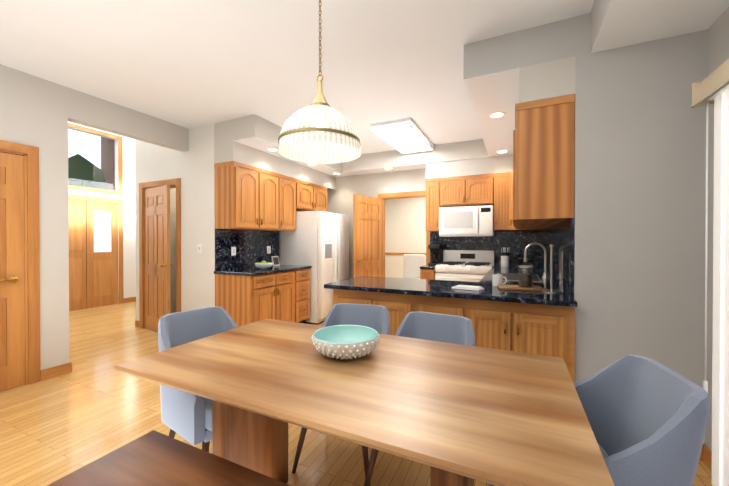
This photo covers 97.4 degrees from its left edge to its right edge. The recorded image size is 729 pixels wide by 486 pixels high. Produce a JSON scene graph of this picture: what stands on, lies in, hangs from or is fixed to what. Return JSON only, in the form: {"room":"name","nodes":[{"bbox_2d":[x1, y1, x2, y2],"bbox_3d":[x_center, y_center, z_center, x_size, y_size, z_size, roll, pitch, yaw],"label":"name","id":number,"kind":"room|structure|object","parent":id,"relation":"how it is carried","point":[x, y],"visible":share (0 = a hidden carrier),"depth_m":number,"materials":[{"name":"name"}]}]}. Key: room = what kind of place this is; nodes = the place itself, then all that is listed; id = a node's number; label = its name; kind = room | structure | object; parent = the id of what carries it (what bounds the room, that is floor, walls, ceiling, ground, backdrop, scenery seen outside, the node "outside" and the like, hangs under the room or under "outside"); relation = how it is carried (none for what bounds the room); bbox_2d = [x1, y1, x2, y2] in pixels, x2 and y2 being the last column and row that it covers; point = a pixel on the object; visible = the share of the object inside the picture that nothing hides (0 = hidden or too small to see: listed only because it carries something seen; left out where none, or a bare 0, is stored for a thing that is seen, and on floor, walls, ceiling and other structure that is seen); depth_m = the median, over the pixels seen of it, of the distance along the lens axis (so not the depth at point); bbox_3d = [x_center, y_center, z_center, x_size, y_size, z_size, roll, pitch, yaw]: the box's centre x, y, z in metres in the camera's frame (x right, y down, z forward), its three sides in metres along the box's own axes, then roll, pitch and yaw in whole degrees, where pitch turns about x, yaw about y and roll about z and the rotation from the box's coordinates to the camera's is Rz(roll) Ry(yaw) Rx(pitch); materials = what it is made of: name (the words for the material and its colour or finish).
{"room":"kitchen","nodes":[
{"label":"kitchen","id":0,"kind":"room"},
{"bbox_2d":[0,301,711,485],"bbox_3d":[-1.843,1.282,5.283,10.200,0.100,13.600,0,0,25],"label":"floor","id":1,"kind":"structure","parent":0,"point":[93,405],"depth_m":2.20,"materials":[{"name":"brown wood"}]},
{"bbox_2d":[47,430,289,485],"bbox_3d":[-0.296,1.037,0.901,1.540,0.450,0.360,0,0,25],"label":"bench","id":2,"kind":"object","parent":1,"relation":"on","point":[153,458],"visible":1,"depth_m":1.15,"materials":[{"name":"brown wood"}]},
{"bbox_2d":[158,307,237,451],"bbox_3d":[-0.866,0.842,1.856,0.600,0.833,0.490,0,0,35],"label":"chair","id":3,"kind":"object","parent":1,"relation":"on","point":[187,416],"visible":0.35,"depth_m":1.72,"materials":[{"name":"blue fabric"}]},
{"bbox_2d":[214,229,311,326],"bbox_3d":[-1.337,0.528,4.420,0.643,1.420,1.222,0,0,25],"label":"base cabinet","id":4,"kind":"object","parent":1,"relation":"on","point":[247,291],"visible":0.94,"depth_m":4.18,"materials":[{"name":"brown wood"}]},
{"bbox_2d":[231,247,235,255],"bbox_3d":[-1.741,0.109,4.264,0.008,0.115,0.075,0,0,25],"label":"outlet","id":5,"kind":"object","parent":4,"relation":"attached to","point":[233,251],"visible":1,"depth_m":4.26,"materials":[{"name":"white plastic"}]},
{"bbox_2d":[254,261,272,268],"bbox_3d":[-1.361,0.292,4.330,0.240,0.111,0.240,0,0,25],"label":"bowl","id":6,"kind":"object","parent":4,"relation":"on","point":[263,265],"visible":1,"depth_m":4.25,"materials":[{"name":"white ceramic"}]},
{"bbox_2d":[267,246,270,253],"bbox_3d":[-1.454,0.105,4.870,0.008,0.115,0.075,0,0,25],"label":"outlet","id":7,"kind":"object","parent":4,"relation":"attached to","point":[268,249],"visible":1,"depth_m":4.87,"materials":[{"name":"white plastic"}]},
{"bbox_2d":[271,256,279,265],"bbox_3d":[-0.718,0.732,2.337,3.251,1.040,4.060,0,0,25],"label":"picture frame","id":8,"kind":"object","parent":4,"relation":"on","point":[275,260],"visible":1,"depth_m":4.78,"materials":[{"name":"grey"}]},
{"bbox_2d":[280,211,348,323],"bbox_3d":[-0.777,0.371,5.348,0.843,1.720,0.890,0,0,25],"label":"fridge","id":9,"kind":"object","parent":1,"relation":"on","point":[318,241],"visible":0.56,"depth_m":4.94,"materials":[{"name":"white metal"}]},
{"bbox_2d":[292,303,389,485],"bbox_3d":[-0.104,0.841,1.940,0.490,0.833,0.600,0,0,17],"label":"chair","id":10,"kind":"object","parent":1,"relation":"on","point":[376,318],"visible":0.21,"depth_m":2.15,"materials":[{"name":"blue fabric"}]},
{"bbox_2d":[114,318,614,485],"bbox_3d":[-0.078,0.879,1.350,1.670,0.760,0.880,0,0,25],"label":"dining table","id":11,"kind":"object","parent":1,"relation":"on","point":[450,414],"visible":0.96,"depth_m":1.09,"materials":[{"name":"brown wood"}]},
{"bbox_2d":[311,325,379,358],"bbox_3d":[-0.085,0.452,1.449,0.311,0.091,0.308,0,0,25],"label":"bowl","id":12,"kind":"object","parent":11,"relation":"on","point":[344,341],"visible":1,"depth_m":1.43,"materials":[{"name":"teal ceramic"}]},
{"bbox_2d":[333,290,415,335],"bbox_3d":[0.187,0.820,2.970,0.744,0.855,0.641,0,0,25],"label":"base cabinet","id":13,"kind":"object","parent":1,"relation":"on","point":[398,306],"depth_m":2.62,"materials":[{"name":"brown wood"}]},
{"bbox_2d":[403,254,424,278],"bbox_3d":[1.036,0.733,6.584,0.460,0.980,0.480,0,0,5],"label":"washing machine","id":14,"kind":"object","parent":1,"relation":"on","point":[412,263],"visible":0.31,"depth_m":6.75,"materials":[{"name":"white metal"}]},
{"bbox_2d":[364,311,474,485],"bbox_3d":[0.309,0.843,1.676,0.490,0.833,0.600,0,0,30],"label":"chair","id":15,"kind":"object","parent":1,"relation":"on","point":[447,328],"visible":0.12,"depth_m":1.87,"materials":[{"name":"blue fabric"}]},
{"bbox_2d":[420,266,435,277],"bbox_3d":[1.056,0.807,4.980,0.219,0.855,0.658,0,0,25],"label":"base cabinet","id":16,"kind":"object","parent":1,"relation":"on","point":[425,271],"depth_m":4.69,"materials":[{"name":"brown wood"}]},
{"bbox_2d":[428,244,442,264],"bbox_3d":[1.123,0.183,5.069,0.180,0.320,0.220,0,0,25],"label":"coffee maker","id":17,"kind":"object","parent":16,"relation":"on","point":[436,254],"visible":0.85,"depth_m":5.00,"materials":[{"name":"black plastic"}]},
{"bbox_2d":[416,294,475,345],"bbox_3d":[0.732,0.822,2.713,0.460,0.855,0.641,0,0,25],"label":"base cabinet","id":18,"kind":"object","parent":1,"relation":"on","point":[464,307],"depth_m":2.41,"materials":[{"name":"brown wood"}]},
{"bbox_2d":[435,250,493,281],"bbox_3d":[1.492,0.676,4.744,0.760,1.120,0.668,0,0,25],"label":"stove","id":19,"kind":"object","parent":1,"relation":"on","point":[468,265],"visible":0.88,"depth_m":4.62,"materials":[{"name":"white metal"}]},
{"bbox_2d":[476,302,576,383],"bbox_3d":[1.153,0.823,2.514,0.752,0.855,0.641,0,0,25],"label":"base cabinet","id":20,"kind":"object","parent":1,"relation":"on","point":[536,322],"depth_m":2.18,"materials":[{"name":"brown wood"}]},
{"bbox_2d":[324,276,576,305],"bbox_3d":[0.642,0.377,2.721,1.856,0.035,0.739,0,0,25],"label":"countertop","id":21,"kind":"structure","parent":20,"relation":"on","point":[426,287],"depth_m":2.49,"materials":[{"name":"black stone"}]},
{"bbox_2d":[452,285,483,290],"bbox_3d":[0.810,0.349,2.511,0.220,0.022,0.125,0,1,40],"label":"towel","id":22,"kind":"object","parent":21,"relation":"on","point":[471,288],"visible":1,"depth_m":2.47,"materials":[{"name":"white fabric"}]},
{"bbox_2d":[492,274,506,285],"bbox_3d":[1.129,0.312,2.678,0.115,0.095,0.079,0,0,25],"label":"mug","id":23,"kind":"object","parent":21,"relation":"on","point":[497,279],"visible":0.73,"depth_m":2.65,"materials":[{"name":"white ceramic"}]},
{"bbox_2d":[497,284,545,291],"bbox_3d":[1.224,0.352,2.523,0.320,0.016,0.220,0,0,17],"label":"cutting board","id":24,"kind":"object","parent":21,"relation":"on","point":[516,287],"visible":0.79,"depth_m":2.45,"materials":[{"name":"brown wood"}]},
{"bbox_2d":[518,265,532,287],"bbox_3d":[1.269,0.261,2.523,0.104,0.165,0.102,0,0,25],"label":"jar","id":25,"kind":"object","parent":24,"relation":"on","point":[525,280],"visible":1,"depth_m":2.49,"materials":[{"name":"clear glass"}]},
{"bbox_2d":[541,244,562,292],"bbox_3d":[1.389,0.185,2.378,0.150,0.352,0.150,0,0,25],"label":"paper towel holder","id":26,"kind":"object","parent":21,"relation":"on","point":[551,290],"visible":0.94,"depth_m":2.37,"materials":[{"name":"silver metal"}]},
{"bbox_2d":[480,266,555,285],"bbox_3d":[1.809,0.370,3.782,0.652,0.035,2.177,0,0,25],"label":"countertop","id":27,"kind":"structure","parent":20,"relation":"on","point":[511,273],"depth_m":3.59,"materials":[{"name":"black stone"}]},
{"bbox_2d":[501,247,509,252],"bbox_3d":[2.119,0.105,4.814,0.115,0.075,0.008,0,0,25],"label":"outlet","id":28,"kind":"object","parent":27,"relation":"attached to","point":[504,249],"visible":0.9,"depth_m":4.81,"materials":[{"name":"white plastic"}]},
{"bbox_2d":[501,247,509,266],"bbox_3d":[2.044,0.200,4.656,0.120,0.291,0.120,0,0,25],"label":"utensil crock","id":29,"kind":"object","parent":27,"relation":"on","point":[505,261],"visible":1,"depth_m":4.61,"materials":[{"name":"white ceramic"}]},
{"bbox_2d":[523,242,548,278],"bbox_3d":[1.758,0.174,3.290,0.227,0.361,0.143,0,0,25],"label":"faucet","id":30,"kind":"object","parent":27,"relation":"on","point":[545,274],"visible":1,"depth_m":3.21,"materials":[{"name":"silver metal"}]},
{"bbox_2d":[487,354,710,485],"bbox_3d":[0.751,0.847,1.139,0.600,0.833,0.490,0,0,15],"label":"chair","id":31,"kind":"object","parent":1,"relation":"on","point":[648,418],"visible":0.46,"depth_m":1.04,"materials":[{"name":"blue fabric"}]},
{"bbox_2d":[0,7,728,450],"bbox_3d":[-1.465,-0.860,4.138,8.490,4.200,11.320,0,0,25],"label":"wall","id":32,"kind":"structure","parent":0,"point":[640,211],"depth_m":2.06,"materials":[{"name":"beige paint"}]},
{"bbox_2d":[0,140,40,391],"bbox_3d":[-3.176,0.199,2.471,0.165,2.105,0.960,0,0,25],"label":"door frame","id":33,"kind":"structure","parent":32,"relation":"attached to","point":[19,278],"depth_m":2.78,"materials":[{"name":"brown wood"}]},
{"bbox_2d":[68,123,123,310],"bbox_3d":[-5.180,-0.458,6.006,0.098,3.370,1.130,0,0,25],"label":"door frame","id":34,"kind":"structure","parent":32,"relation":"attached to","point":[93,254],"depth_m":6.11,"materials":[{"name":"brown wood"}]},
{"bbox_2d":[124,297,135,302],"bbox_3d":[-4.285,1.168,7.823,0.014,0.095,2.890,0,0,25],"label":"baseboard","id":35,"kind":"structure","parent":32,"relation":"attached to","point":[131,299],"depth_m":6.62,"materials":[{"name":"brown wood"}]},
{"bbox_2d":[135,320,139,326],"bbox_3d":[-2.562,1.177,6.471,0.014,0.095,3.864,0,0,25],"label":"baseboard","id":36,"kind":"structure","parent":32,"relation":"attached to","point":[137,323],"depth_m":4.70,"materials":[{"name":"brown wood"}]},
{"bbox_2d":[139,178,180,331],"bbox_3d":[-2.872,0.185,4.467,0.900,2.105,0.281,0,0,25],"label":"door frame","id":37,"kind":"structure","parent":32,"relation":"attached to","point":[154,252],"depth_m":4.42,"materials":[{"name":"brown wood"}]},
{"bbox_2d":[197,244,201,252],"bbox_3d":[-2.128,0.070,4.133,0.075,0.115,0.008,0,0,25],"label":"light switch","id":38,"kind":"object","parent":32,"relation":"attached to","point":[199,248],"visible":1,"depth_m":4.13,"materials":[{"name":"white plastic"}]},
{"bbox_2d":[214,161,297,230],"bbox_3d":[-1.466,-0.583,4.484,0.347,0.800,1.200,0,0,25],"label":"upper cabinet","id":39,"kind":"object","parent":32,"relation":"attached to","point":[248,197],"depth_m":4.14,"materials":[{"name":"brown wood"}]},
{"bbox_2d":[298,179,326,211],"bbox_3d":[-1.013,-0.769,5.441,0.347,0.440,0.920,0,0,25],"label":"upper cabinet","id":40,"kind":"object","parent":32,"relation":"attached to","point":[311,197],"depth_m":5.33,"materials":[{"name":"brown wood"}]},
{"bbox_2d":[353,191,429,277],"bbox_3d":[0.492,0.179,5.276,1.088,2.105,0.880,0,0,25],"label":"door frame","id":41,"kind":"structure","parent":32,"relation":"attached to","point":[368,236],"depth_m":5.17,"materials":[{"name":"brown wood"}]},
{"bbox_2d":[385,252,425,255],"bbox_3d":[2.194,0.744,8.559,3.900,0.930,0.020,0,0,25],"label":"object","id":42,"kind":"structure","parent":32,"relation":"attached to","point":[386,253],"depth_m":9.11,"materials":[{"name":"brown wood"}]},
{"bbox_2d":[425,178,440,231],"bbox_3d":[1.123,-0.587,5.110,0.220,0.800,0.349,0,0,25],"label":"upper cabinet","id":43,"kind":"object","parent":32,"relation":"attached to","point":[433,187],"depth_m":4.95,"materials":[{"name":"brown wood"}]},
{"bbox_2d":[441,174,492,206],"bbox_3d":[1.569,-0.775,4.898,0.760,0.420,0.349,0,0,25],"label":"upper cabinet","id":44,"kind":"object","parent":32,"relation":"attached to","point":[459,191],"depth_m":4.74,"materials":[{"name":"brown wood"}]},
{"bbox_2d":[439,205,493,236],"bbox_3d":[1.548,-0.320,4.857,0.760,0.440,0.406,0,0,25],"label":"microwave","id":45,"kind":"object","parent":44,"relation":"attached to","point":[468,221],"visible":1,"depth_m":4.68,"materials":[{"name":"white"}]},
{"bbox_2d":[430,230,539,265],"bbox_3d":[1.827,0.079,4.966,1.631,0.530,0.016,0,0,25],"label":"backsplash","id":46,"kind":"structure","parent":32,"relation":"attached to","point":[517,241],"depth_m":4.83,"materials":[{"name":"black stone"}]},
{"bbox_2d":[493,173,504,230],"bbox_3d":[2.027,-0.584,4.683,0.240,0.800,0.349,0,0,25],"label":"upper cabinet","id":47,"kind":"object","parent":32,"relation":"attached to","point":[495,190],"depth_m":4.55,"materials":[{"name":"brown wood"}]},
{"bbox_2d":[505,172,542,230],"bbox_3d":[2.226,-0.588,4.430,0.457,0.812,0.636,0,0,25],"label":"upper cabinet","id":48,"kind":"object","parent":32,"relation":"attached to","point":[509,225],"depth_m":4.49,"materials":[{"name":"brown wood"}]},
{"bbox_2d":[517,226,549,228],"bbox_3d":[1.829,-0.576,3.486,0.368,0.800,0.560,0,0,25],"label":"upper cabinet","id":49,"kind":"object","parent":32,"relation":"attached to","point":[518,227],"depth_m":3.66,"materials":[{"name":"brown wood"}]},
{"bbox_2d":[513,94,574,225],"bbox_3d":[1.308,-0.568,2.382,0.368,0.800,0.422,0,0,25],"label":"upper cabinet","id":50,"kind":"object","parent":32,"relation":"attached to","point":[543,160],"depth_m":2.19,"materials":[{"name":"brown wood"}]},
{"bbox_2d":[529,222,559,225],"bbox_3d":[1.476,-0.571,2.738,0.368,0.800,0.495,0,0,25],"label":"upper cabinet","id":51,"kind":"object","parent":32,"relation":"attached to","point":[530,223],"depth_m":2.81,"materials":[{"name":"brown wood"}]},
{"bbox_2d":[540,218,573,297],"bbox_3d":[1.969,0.090,3.374,0.016,0.530,2.774,0,0,25],"label":"backsplash","id":52,"kind":"structure","parent":32,"relation":"attached to","point":[561,235],"depth_m":2.56,"materials":[{"name":"black stone"}]},
{"bbox_2d":[702,444,711,470],"bbox_3d":[1.873,1.210,1.669,0.014,0.095,0.340,0,0,25],"label":"baseboard","id":53,"kind":"structure","parent":32,"relation":"attached to","point":[706,452],"depth_m":1.80,"materials":[{"name":"brown wood"}]},
{"bbox_2d":[691,59,728,107],"bbox_3d":[1.331,-0.774,0.673,0.150,0.125,2.200,0,0,25],"label":"headrail valance","id":54,"kind":"object","parent":32,"relation":"attached to","point":[711,83],"visible":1,"depth_m":1.57,"materials":[{"name":"beige wood"}]},
{"bbox_2d":[703,101,708,392],"bbox_3d":[1.748,0.067,1.638,0.014,1.580,0.012,0,0,25],"label":"cord","id":55,"kind":"object","parent":54,"relation":"hanging from","point":[705,384],"visible":0.73,"depth_m":1.64,"materials":[{"name":"white plastic"}]},
{"bbox_2d":[706,81,728,485],"bbox_3d":[1.324,0.241,0.689,0.045,1.975,2.110,0,0,25],"label":"vertical blinds","id":56,"kind":"object","parent":32,"relation":"attached to","point":[720,401],"visible":0.97,"depth_m":1.55,"materials":[{"name":"white"}]},
{"bbox_2d":[0,0,728,190],"bbox_3d":[-1.483,-2.028,4.139,8.450,2.065,11.320,0,0,25],"label":"ceiling","id":57,"kind":"structure","parent":0,"point":[447,77],"depth_m":2.49,"materials":[{"name":"paint"}]},
{"bbox_2d":[266,148,277,151],"bbox_3d":[-1.217,-1.236,4.251,0.167,0.004,0.167,0,0,13],"label":"recessed light","id":58,"kind":"object","parent":57,"relation":"in","point":[268,149],"depth_m":4.24,"materials":[{"name":"white plastic"}]},
{"bbox_2d":[278,0,360,163],"bbox_3d":[-0.222,-0.965,1.604,0.412,1.036,0.412,0,0,25],"label":"pendant lamp","id":59,"kind":"object","parent":57,"relation":"hanging from","point":[319,130],"visible":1,"depth_m":1.49,"materials":[{"name":"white glass"}]},
{"bbox_2d":[371,118,433,153],"bbox_3d":[0.572,-1.458,4.477,0.520,0.088,1.200,0,0,25],"label":"fluorescent ceiling light","id":60,"kind":"object","parent":57,"relation":"attached to","point":[405,136],"visible":1,"depth_m":4.25,"materials":[{"name":"white plastic"}]},
{"bbox_2d":[487,111,505,118],"bbox_3d":[1.270,-1.228,3.076,0.167,0.004,0.167,0,0,13],"label":"recessed light","id":61,"kind":"object","parent":57,"relation":"in","point":[495,115],"depth_m":3.08,"materials":[{"name":"white plastic"}]},
{"bbox_2d":[496,150,508,153],"bbox_3d":[1.868,-1.237,4.342,0.167,0.004,0.167,0,0,13],"label":"recessed light","id":62,"kind":"object","parent":57,"relation":"in","point":[500,151],"depth_m":4.33,"materials":[{"name":"white plastic"}]},
{"label":"outside","id":63,"kind":"structure","parent":0,"visible":0},
{"bbox_2d":[68,129,114,190],"bbox_3d":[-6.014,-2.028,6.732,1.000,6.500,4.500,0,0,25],"label":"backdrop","id":64,"kind":"structure","parent":63,"point":[98,161],"depth_m":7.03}
]}

